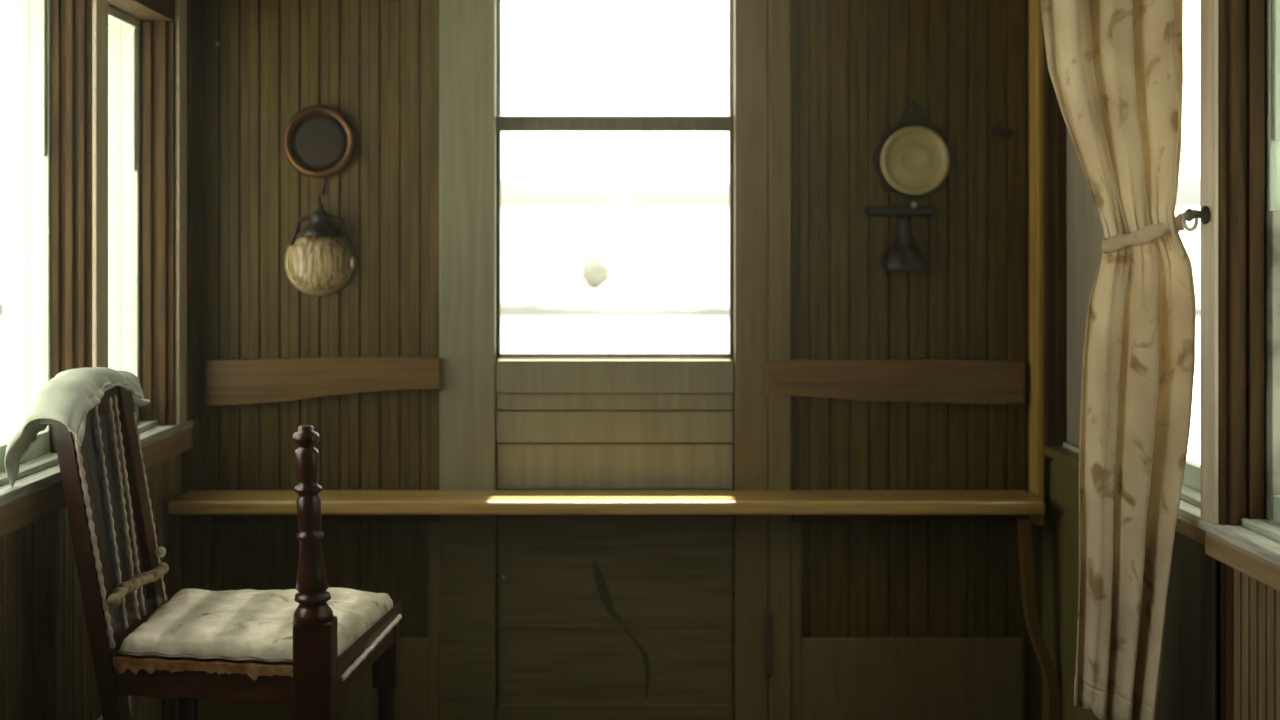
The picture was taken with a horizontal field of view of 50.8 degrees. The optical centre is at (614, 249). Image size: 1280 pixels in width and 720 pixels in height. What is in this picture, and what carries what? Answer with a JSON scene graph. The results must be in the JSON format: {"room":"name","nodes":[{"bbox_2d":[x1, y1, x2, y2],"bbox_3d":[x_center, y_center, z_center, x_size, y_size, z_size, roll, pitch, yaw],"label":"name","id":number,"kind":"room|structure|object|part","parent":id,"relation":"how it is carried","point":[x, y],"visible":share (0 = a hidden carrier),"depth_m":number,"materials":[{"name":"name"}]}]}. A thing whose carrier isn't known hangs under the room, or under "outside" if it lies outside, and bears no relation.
{"room":"enclosed porch","nodes":[
{"label":"enclosed porch","id":0,"kind":"room"},
{"bbox_2d":[61,0,175,424],"bbox_3d":[-1.145,0.075,1.115,0.150,2.450,4.630,0,0,0],"label":"window frame","id":1,"kind":"structure","parent":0,"point":[155,11],"depth_m":3.26,"materials":[{"name":"brown wood"}]},
{"bbox_2d":[0,0,58,485],"bbox_3d":[-1.188,-0.055,2.250,0.165,1.060,1.040,0,0,0],"label":"window","id":2,"kind":"structure","parent":1,"relation":"in","point":[27,24],"depth_m":2.75,"materials":[{"name":"glass"}]},
{"bbox_3d":[-1.221,-0.055,2.250,0.098,1.060,1.040,0,0,0],"label":"frame","id":3,"kind":"part","parent":2,"relation":"part of","materials":[{"name":"white glass"}]},
{"bbox_3d":[-1.153,0.419,2.250,0.095,0.012,1.000,0,0,0],"label":"frame","id":4,"kind":"part","parent":2,"relation":"part of","materials":[{"name":"paint"}]},
{"bbox_2d":[52,0,60,452],"bbox_3d":[-1.140,-0.065,2.745,0.016,0.980,0.011,0,0,0],"label":"trim","id":5,"kind":"structure","parent":1,"relation":"attached to","point":[56,4],"depth_m":2.74,"materials":[{"name":"brown wood"}]},
{"bbox_2d":[66,0,73,369],"bbox_3d":[-1.111,-0.065,2.745,0.014,0.980,0.011,0,0,0],"label":"trim","id":6,"kind":"structure","parent":1,"relation":"attached to","point":[69,3],"depth_m":2.74,"materials":[{"name":"brown wood"}]},
{"bbox_2d":[79,0,85,367],"bbox_3d":[-1.086,-0.065,2.745,0.012,0.980,0.011,0,0,0],"label":"trim","id":7,"kind":"structure","parent":1,"relation":"attached to","point":[82,3],"depth_m":2.74,"materials":[{"name":"brown wood"}]},
{"bbox_2d":[0,454,179,719],"bbox_3d":[-1.099,0.840,1.099,0.006,0.720,4.598,0,0,0],"label":"wainscoting","id":8,"kind":"structure","parent":1,"relation":"attached to","point":[47,672],"depth_m":2.62,"materials":[{"name":"brown wood"}]},
{"bbox_2d":[0,428,191,536],"bbox_3d":[-1.083,0.473,1.099,0.034,0.053,4.598,0,0,0],"label":"trim","id":9,"kind":"structure","parent":1,"relation":"attached to","point":[20,513],"depth_m":2.54,"materials":[{"name":"brown wood"}]},
{"bbox_2d":[0,420,192,506],"bbox_3d":[-1.112,0.436,1.099,0.096,0.022,4.598,0,0,0],"label":"trim","id":10,"kind":"structure","parent":1,"relation":"attached to","point":[23,487],"depth_m":2.54,"materials":[{"name":"paint"}]},
{"bbox_2d":[92,0,107,367],"bbox_3d":[-1.065,-0.265,2.785,0.011,1.380,0.066,0,0,0],"label":"trim","id":11,"kind":"structure","parent":1,"relation":"attached to","point":[99,7],"depth_m":2.77,"materials":[{"name":"brown wood"}]},
{"bbox_2d":[108,6,158,432],"bbox_3d":[-1.188,-0.055,3.040,0.165,1.060,0.480,0,0,0],"label":"window","id":12,"kind":"structure","parent":1,"relation":"in","point":[123,29],"depth_m":3.26,"materials":[{"name":"glass"}]},
{"bbox_3d":[-1.221,-0.055,3.040,0.098,1.060,0.480,0,0,0],"label":"frame","id":13,"kind":"part","parent":12,"relation":"part of","materials":[{"name":"green paint"}]},
{"bbox_3d":[-1.161,-0.071,3.040,0.022,0.968,0.440,0,0,0],"label":"sash","id":14,"kind":"part","parent":12,"relation":"part of","materials":[{"name":"green paint"}]},
{"bbox_3d":[-1.153,0.419,3.040,0.095,0.012,0.440,0,0,0],"label":"frame","id":15,"kind":"part","parent":12,"relation":"part of","materials":[{"name":"paint"}]},
{"bbox_2d":[143,20,151,420],"bbox_3d":[-1.130,-0.065,3.256,0.020,0.980,0.011,0,0,0],"label":"trim","id":16,"kind":"structure","parent":1,"relation":"attached to","point":[147,24],"depth_m":3.25,"materials":[{"name":"brown wood"}]},
{"bbox_2d":[160,20,166,425],"bbox_3d":[-1.093,-0.065,3.256,0.015,0.980,0.011,0,0,0],"label":"trim","id":17,"kind":"structure","parent":1,"relation":"attached to","point":[163,24],"depth_m":3.25,"materials":[{"name":"brown wood"}]},
{"bbox_2d":[175,0,186,424],"bbox_3d":[-1.065,-0.362,3.300,0.013,1.575,0.060,0,0,0],"label":"trim","id":18,"kind":"structure","parent":1,"relation":"attached to","point":[180,5],"depth_m":3.27,"materials":[{"name":"brown wood"}]},
{"bbox_2d":[187,0,197,420],"bbox_3d":[-1.060,-0.362,3.366,0.021,1.575,0.063,0,0,0],"label":"trim","id":19,"kind":"structure","parent":1,"relation":"attached to","point":[192,5],"depth_m":3.34,"materials":[{"name":"brown wood"}]},
{"bbox_2d":[180,0,1041,719],"bbox_3d":[0.000,0.075,3.460,2.700,2.450,0.120,0,0,0],"label":"wall","id":20,"kind":"structure","parent":0,"point":[857,66],"depth_m":3.40,"materials":[{"name":"brown wood"}]},
{"bbox_2d":[198,638,427,719],"bbox_3d":[-0.760,1.089,3.392,0.580,0.222,0.016,0,0,0],"label":"wall panel","id":21,"kind":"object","parent":20,"relation":"attached to","point":[359,701],"depth_m":3.38,"materials":[{"name":"paint"}]},
{"bbox_2d":[284,203,355,296],"bbox_3d":[-0.742,0.000,3.360,0.182,0.236,0.100,0,0,0],"label":"globe lamp","id":22,"kind":"object","parent":20,"relation":"attached to","point":[319,261],"visible":1,"depth_m":3.35,"materials":[{"name":"beige glass"}]},
{"bbox_3d":[-0.787,-0.049,3.368,0.061,0.077,0.017,0,0,13],"label":"scroll arm","id":23,"kind":"part","parent":22,"relation":"part of","materials":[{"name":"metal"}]},
{"bbox_3d":[-0.745,0.030,3.361,0.156,0.156,0.050,0,0,0],"label":"globe","id":24,"kind":"part","parent":22,"relation":"part of"},
{"bbox_3d":[-0.688,-0.049,3.368,0.061,0.077,0.017,0,0,-13],"label":"scroll arm","id":25,"kind":"part","parent":22,"relation":"part of","materials":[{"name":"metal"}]},
{"bbox_2d":[283,105,356,194],"bbox_3d":[-0.743,-0.251,3.387,0.184,0.227,0.026,0,0,0],"label":"round mirror","id":26,"kind":"object","parent":20,"relation":"attached to","point":[320,141],"visible":1,"depth_m":3.39,"materials":[{"name":"orange metal"}]},
{"bbox_2d":[206,357,441,406],"bbox_3d":[-0.731,0.331,3.385,0.591,0.124,0.030,0,0,0],"label":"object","id":27,"kind":"object","parent":20,"relation":"attached to","point":[234,381],"visible":1,"depth_m":3.37,"materials":[{"name":"brown wood"}]},
{"bbox_2d":[428,522,438,719],"bbox_3d":[-0.456,0.944,3.392,0.028,0.513,0.016,0,0,0],"label":"trim","id":28,"kind":"structure","parent":20,"relation":"attached to","point":[433,527],"depth_m":3.38,"materials":[{"name":"paint"}]},
{"bbox_2d":[439,0,495,489],"bbox_3d":[-0.372,-0.268,3.410,0.140,1.765,0.049,0,0,0],"label":"trim","id":29,"kind":"structure","parent":20,"relation":"attached to","point":[467,28],"depth_m":3.39,"materials":[{"name":"paint"}]},
{"bbox_2d":[439,515,495,719],"bbox_3d":[-0.372,0.908,3.410,0.140,0.583,0.049,0,0,0],"label":"trim","id":30,"kind":"structure","parent":20,"relation":"attached to","point":[467,543],"depth_m":3.39,"materials":[{"name":"brown wood"}]},
{"bbox_2d":[497,359,732,719],"bbox_3d":[0.000,0.738,3.407,0.596,0.920,0.046,0,0,0],"label":"wall panel","id":31,"kind":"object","parent":20,"relation":"attached to","point":[600,617],"depth_m":3.40,"materials":[{"name":"paint"}]},
{"bbox_3d":[0.000,0.948,3.417,0.596,0.400,0.026,0,0,0],"label":"panel","id":32,"kind":"part","parent":31,"relation":"part of","materials":[{"name":"brown wood"}]},
{"bbox_2d":[498,0,731,358],"bbox_3d":[0.000,-0.294,3.479,0.636,1.173,0.122,0,0,0],"label":"window","id":33,"kind":"structure","parent":20,"relation":"in","point":[505,123],"depth_m":3.42,"materials":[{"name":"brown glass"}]},
{"bbox_3d":[0.000,-0.586,3.454,0.596,0.549,0.020,0,0,0],"label":"sash","id":34,"kind":"part","parent":33,"relation":"part of","materials":[{"name":"clear glass"}]},
{"bbox_3d":[0.000,-0.034,3.430,0.596,0.614,0.024,0,0,0],"label":"sash","id":35,"kind":"part","parent":33,"relation":"part of","materials":[{"name":"clear glass"}]},
{"bbox_2d":[734,0,767,719],"bbox_3d":[0.344,0.025,3.410,0.083,2.350,0.049,0,0,0],"label":"trim","id":36,"kind":"structure","parent":20,"relation":"attached to","point":[750,16],"depth_m":3.39,"materials":[{"name":"paint"}]},
{"bbox_2d":[764,609,770,674],"bbox_3d":[0.383,0.985,3.380,0.015,0.162,0.020,0,0,0],"label":"trim","id":37,"kind":"structure","parent":20,"relation":"attached to","point":[767,614],"depth_m":3.37,"materials":[{"name":"brown wood"}]},
{"bbox_2d":[768,0,790,719],"bbox_3d":[0.414,0.025,3.406,0.055,2.350,0.057,0,0,0],"label":"trim","id":38,"kind":"structure","parent":20,"relation":"attached to","point":[779,11],"depth_m":3.38,"materials":[{"name":"paint"}]},
{"bbox_2d":[791,522,801,719],"bbox_3d":[0.456,0.944,3.392,0.028,0.513,0.016,0,0,0],"label":"trim","id":39,"kind":"structure","parent":20,"relation":"attached to","point":[796,527],"depth_m":3.38,"materials":[{"name":"paint"}]},
{"bbox_2d":[765,359,1024,404],"bbox_3d":[0.704,0.332,3.378,0.651,0.113,0.016,0,0,0],"label":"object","id":40,"kind":"object","parent":20,"relation":"attached to","point":[892,380],"visible":1,"depth_m":3.37,"materials":[{"name":"brown wood"}]},
{"bbox_2d":[865,99,955,270],"bbox_3d":[0.745,-0.164,3.360,0.226,0.432,0.112,0,0,0],"label":"oil lamp","id":41,"kind":"object","parent":20,"relation":"attached to","point":[913,159],"visible":1,"depth_m":3.38,"materials":[{"name":"metal"}]},
{"bbox_3d":[0.671,0.027,3.360,0.031,0.038,0.008,0,0,0],"label":"handle","id":42,"kind":"part","parent":41,"relation":"part of","materials":[{"name":"metal"}]},
{"bbox_3d":[0.753,-0.250,3.394,0.210,0.255,0.012,0,0,0],"label":"plate","id":43,"kind":"part","parent":41,"relation":"part of","materials":[{"name":"metal"}]},
{"bbox_2d":[802,638,1023,719],"bbox_3d":[0.750,1.089,3.392,0.560,0.222,0.016,0,0,0],"label":"wall panel","id":44,"kind":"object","parent":20,"relation":"attached to","point":[843,678],"depth_m":3.38,"materials":[{"name":"paint"}]},
{"bbox_2d":[990,122,1011,136],"bbox_3d":[0.975,-0.302,3.373,0.055,0.033,0.054,0,0,0],"label":"coat hook","id":45,"kind":"object","parent":20,"relation":"attached to","point":[999,132],"visible":1,"depth_m":3.39,"materials":[{"name":"metal"}]},
{"bbox_2d":[1044,0,1265,719],"bbox_3d":[1.140,0.075,1.115,0.160,2.450,4.630,0,0,0],"label":"window frame","id":46,"kind":"structure","parent":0,"point":[1225,573],"depth_m":2.37,"materials":[{"name":"brown wood"}]},
{"bbox_2d":[1029,0,1043,525],"bbox_3d":[1.052,-0.234,3.361,0.017,1.832,0.073,0,0,0],"label":"trim","id":47,"kind":"structure","parent":46,"relation":"attached to","point":[1036,32],"depth_m":3.34,"materials":[{"name":"brown wood"}]},
{"bbox_2d":[1056,96,1064,446],"bbox_3d":[1.090,-0.036,3.296,0.020,1.037,0.011,0,0,0],"label":"trim","id":48,"kind":"structure","parent":46,"relation":"attached to","point":[1060,123],"depth_m":3.29,"materials":[{"name":"brown wood"}]},
{"bbox_2d":[1043,446,1078,469],"bbox_3d":[1.104,0.493,3.129,0.092,0.022,0.538,0,0,0],"label":"trim","id":49,"kind":"structure","parent":46,"relation":"attached to","point":[1066,456],"depth_m":3.20,"materials":[{"name":"brown wood"}]},
{"bbox_2d":[1042,457,1108,719],"bbox_3d":[1.083,0.844,3.175,0.011,0.713,0.449,0,0,0],"label":"trim","id":50,"kind":"structure","parent":46,"relation":"attached to","point":[1060,529],"depth_m":3.24,"materials":[{"name":"brown wood"}]},
{"bbox_2d":[1063,126,1200,506],"bbox_3d":[1.177,-0.026,2.860,0.165,1.117,0.920,0,0,0],"label":"window","id":51,"kind":"structure","parent":46,"relation":"in","point":[1084,229],"depth_m":3.22,"materials":[{"name":"green paint"}]},
{"bbox_2d":[1066,126,1103,444],"bbox_3d":[1.111,-0.042,3.088,0.013,1.017,0.417,0,0,0],"label":"blind","id":52,"kind":"object","parent":51,"relation":"attached to","point":[1084,229],"depth_m":3.22,"materials":[{"name":"beige fabric"}]},
{"bbox_3d":[1.143,0.476,2.860,0.095,0.012,0.880,0,0,0],"label":"frame","id":53,"kind":"part","parent":51,"relation":"part of","materials":[{"name":"paint"}]},
{"bbox_3d":[1.151,-0.043,2.860,0.022,1.025,0.880,0,0,0],"label":"sash","id":54,"kind":"part","parent":51,"relation":"part of","materials":[{"name":"green paint"}]},
{"bbox_2d":[1109,531,1216,719],"bbox_3d":[1.081,0.866,2.680,0.006,0.668,0.520,0,0,0],"label":"trim","id":55,"kind":"structure","parent":46,"relation":"attached to","point":[1188,680],"depth_m":2.53,"materials":[{"name":"brown wood"}]},
{"bbox_2d":[1175,518,1205,545],"bbox_3d":[1.078,0.519,2.680,0.024,0.031,0.540,0,0,0],"label":"trim","id":56,"kind":"structure","parent":46,"relation":"attached to","point":[1182,527],"depth_m":2.49,"materials":[{"name":"brown wood"}]},
{"bbox_2d":[1182,205,1209,231],"bbox_3d":[1.032,-0.056,2.391,0.036,0.046,0.035,0,0,0],"label":"hook","id":57,"kind":"object","parent":46,"relation":"attached to","point":[1189,215],"visible":1,"depth_m":2.38,"materials":[{"name":"metal"}]},
{"bbox_3d":[1.032,-0.062,2.390,0.036,0.034,0.034,0,0,0],"label":"knob","id":58,"kind":"part","parent":57,"relation":"part of","materials":[{"name":"black metal"}]},
{"bbox_2d":[1201,0,1218,523],"bbox_3d":[1.056,-0.334,2.389,0.011,1.632,0.054,0,0,0],"label":"trim","id":59,"kind":"structure","parent":46,"relation":"attached to","point":[1209,8],"depth_m":2.38,"materials":[{"name":"brown wood"}]},
{"bbox_2d":[1177,499,1279,566],"bbox_3d":[1.102,0.493,0.830,0.096,0.022,4.060,0,0,0],"label":"trim","id":60,"kind":"structure","parent":46,"relation":"attached to","point":[1266,548],"depth_m":2.30,"materials":[{"name":"paint"}]},
{"bbox_2d":[1228,0,1239,525],"bbox_3d":[1.083,-0.036,2.356,0.017,1.037,0.011,0,0,0],"label":"trim","id":61,"kind":"structure","parent":46,"relation":"attached to","point":[1233,5],"depth_m":2.35,"materials":[{"name":"brown wood"}]},
{"bbox_2d":[1206,532,1279,591],"bbox_3d":[1.073,0.524,0.605,0.034,0.041,3.610,0,0,0],"label":"trim","id":62,"kind":"structure","parent":46,"relation":"attached to","point":[1255,567],"depth_m":2.26,"materials":[{"name":"brown wood"}]},
{"bbox_2d":[1247,0,1264,518],"bbox_3d":[1.121,-0.036,2.356,0.027,1.037,0.011,0,0,0],"label":"trim","id":63,"kind":"structure","parent":46,"relation":"attached to","point":[1255,8],"depth_m":2.35,"materials":[{"name":"brown wood"}]},
{"bbox_2d":[1234,569,1279,719],"bbox_3d":[1.087,0.870,0.580,0.006,0.660,3.560,0,0,0],"label":"trim","id":64,"kind":"structure","parent":46,"relation":"attached to","point":[1256,604],"depth_m":2.27,"materials":[{"name":"brown wood"}]},
{"bbox_2d":[1240,0,1279,541],"bbox_3d":[1.177,-0.026,1.830,0.165,1.117,1.100,0,0,0],"label":"window","id":65,"kind":"structure","parent":46,"relation":"in","point":[1269,527],"depth_m":2.34,"materials":[{"name":"green paint"}]},
{"bbox_3d":[1.143,0.476,1.830,0.095,0.012,1.060,0,0,0],"label":"frame","id":66,"kind":"part","parent":65,"relation":"part of","materials":[{"name":"paint"}]},
{"bbox_3d":[1.151,-0.043,1.830,0.022,1.025,1.060,0,0,0],"label":"sash","id":67,"kind":"part","parent":65,"relation":"part of","materials":[{"name":"green paint"}]},
{"bbox_3d":[0.000,1.220,1.100,2.478,0.040,4.600,0,0,0],"label":"floor","id":68,"kind":"structure","parent":0,"visible":0},
{"bbox_2d":[97,696,130,719],"bbox_3d":[-1.077,1.091,2.880,0.015,0.218,0.200,0,0,0],"label":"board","id":69,"kind":"object","parent":68,"relation":"on","point":[129,697],"visible":0.02,"depth_m":2.97,"materials":[{"name":"brown wood"}]},
{"bbox_2d":[39,386,402,719],"bbox_3d":[-0.758,0.727,2.612,0.595,0.947,0.480,0,0,8],"label":"chair","id":70,"kind":"object","parent":68,"relation":"on","point":[303,647],"visible":0.99,"depth_m":2.45,"materials":[{"name":"brown wood"}]},
{"bbox_2d":[4,367,149,486],"bbox_3d":[-1.024,0.327,2.594,0.140,0.200,0.382,0,0,0],"label":"draped cloth","id":71,"kind":"object","parent":70,"relation":"on","point":[67,398],"visible":0.98,"depth_m":2.45,"materials":[{"name":"white fabric"}]},
{"bbox_3d":[-1.015,0.284,2.587,0.052,0.062,0.305,0,0,0],"label":"crest rail","id":72,"kind":"part","parent":70,"relation":"part of","materials":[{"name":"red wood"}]},
{"bbox_3d":[-0.953,0.505,2.450,0.088,0.442,0.014,0,0,-2],"label":"beaded cord","id":73,"kind":"part","parent":70,"relation":"part of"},
{"bbox_3d":[-0.956,0.496,2.547,0.092,0.435,0.012,0,0,25],"label":"beaded cord","id":74,"kind":"part","parent":70,"relation":"part of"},
{"bbox_3d":[-0.973,0.500,2.592,0.097,0.460,0.215,0,0,0],"label":"panel","id":75,"kind":"part","parent":70,"relation":"part of","materials":[{"name":"wood"}]},
{"bbox_3d":[-0.956,0.496,2.616,0.098,0.435,0.012,0,0,33],"label":"beaded cord","id":76,"kind":"part","parent":70,"relation":"part of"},
{"bbox_3d":[-0.956,0.496,2.647,0.094,0.435,0.011,0,0,29],"label":"beaded cord","id":77,"kind":"part","parent":70,"relation":"part of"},
{"bbox_3d":[-0.936,0.718,2.592,0.041,0.050,0.215,0,0,0],"label":"rail","id":78,"kind":"part","parent":70,"relation":"part of","materials":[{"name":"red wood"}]},
{"bbox_3d":[-0.945,0.522,2.732,0.074,0.384,0.011,0,0,3],"label":"beaded cord","id":79,"kind":"part","parent":70,"relation":"part of","materials":[{"name":"beige wood"}]},
{"bbox_3d":[-0.905,0.979,2.830,0.042,0.442,0.042,0,0,0],"label":"leg","id":80,"kind":"part","parent":70,"relation":"part of","materials":[{"name":"red wood"}]},
{"bbox_3d":[-0.710,0.775,2.425,0.395,0.066,0.028,0,0,9],"label":"seat rail","id":81,"kind":"part","parent":70,"relation":"part of","materials":[{"name":"brown wood"}]},
{"bbox_2d":[119,587,393,659],"bbox_3d":[-0.710,0.728,2.621,0.477,0.066,0.408,0,0,6],"label":"seat cushion","id":82,"kind":"object","parent":70,"relation":"on","point":[195,624],"depth_m":2.55,"materials":[{"name":"beige fabric"}]},
{"bbox_3d":[-0.532,0.481,2.375,0.073,0.350,0.072,0,0,0],"label":"corner post","id":83,"kind":"part","parent":70,"relation":"part of","materials":[{"name":"red wood"}]},
{"bbox_3d":[-0.529,0.926,2.376,0.068,0.548,0.062,0,0,0],"label":"leg","id":84,"kind":"part","parent":70,"relation":"part of","materials":[{"name":"red wood"}]},
{"bbox_3d":[-0.488,0.775,2.598,0.028,0.066,0.408,0,0,7],"label":"seat rail","id":85,"kind":"part","parent":70,"relation":"part of","materials":[{"name":"brown wood"}]},
{"bbox_3d":[-0.474,0.979,2.788,0.050,0.442,0.050,0,0,0],"label":"leg","id":86,"kind":"part","parent":70,"relation":"part of","materials":[{"name":"red wood"}]},
{"bbox_2d":[168,490,1060,719],"bbox_3d":[0.000,0.901,3.304,2.147,0.598,0.158,0,0,0],"label":"table","id":87,"kind":"object","parent":68,"relation":"on","point":[207,506],"visible":0.86,"depth_m":3.24,"materials":[{"name":"brown wood"}]},
{"bbox_3d":[-1.026,0.924,3.257,0.096,0.552,0.035,0,0,0],"label":"leg","id":88,"kind":"part","parent":87,"relation":"part of","materials":[{"name":"brown wood"}]},
{"bbox_3d":[1.026,0.924,3.257,0.096,0.552,0.035,0,0,0],"label":"leg","id":89,"kind":"part","parent":87,"relation":"part of","materials":[{"name":"brown wood"}]},
{"label":"outside","id":90,"kind":"structure","parent":0,"visible":0},
{"bbox_2d":[0,278,1200,463],"bbox_3d":[0.000,2.200,150.000,600.000,0.001,600.000,0,0,0],"label":"ground","id":91,"kind":"structure","parent":90,"point":[517,335],"depth_m":38.70,"materials":[{"name":"white"}]},
{"bbox_2d":[579,252,611,289],"bbox_3d":[-1.090,1.181,73.981,1.824,2.158,1.853,0,0,0],"label":"shrub","id":92,"kind":"object","parent":91,"relation":"on","point":[595,272],"visible":0.99,"depth_m":73.45,"materials":[{"name":"beige plant"}]},
{"bbox_2d":[0,176,1200,208],"bbox_3d":[6.761,-6.800,260.000,405.646,18.000,80.000,0,0,0],"label":"hill","id":93,"kind":"structure","parent":91,"relation":"on","point":[541,194],"depth_m":248.29,"materials":[{"name":"white"}]},
{"bbox_2d":[0,301,1200,318],"bbox_3d":[1.144,1.908,44.000,68.648,0.584,1.600,0,0,0],"label":"gravel bank","id":94,"kind":"object","parent":91,"relation":"on","point":[530,310],"visible":0.16,"depth_m":43.52,"materials":[{"name":"white gravel"}]},
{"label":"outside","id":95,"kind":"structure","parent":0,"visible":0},
{"bbox_2d":[0,209,1200,277],"bbox_3d":[0.000,-1.696,170.000,300.000,8.792,140.000,0,0,0],"label":"ground","id":96,"kind":"structure","parent":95,"point":[535,243],"depth_m":139.55,"materials":[{"name":"white"}]},
{"bbox_3d":[0.910,-1.114,2.550,0.313,0.072,0.313,0,0,0],"label":"curtain rod","id":97,"kind":"object","parent":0,"visible":0},
{"bbox_2d":[1041,0,1200,719],"bbox_3d":[0.947,-0.096,2.536,0.314,1.963,0.123,0,0,38],"label":"curtain","id":98,"kind":"object","parent":97,"relation":"hanging from","point":[1115,67],"visible":0.98,"depth_m":2.52,"materials":[{"name":"beige fabric"}]}
]}

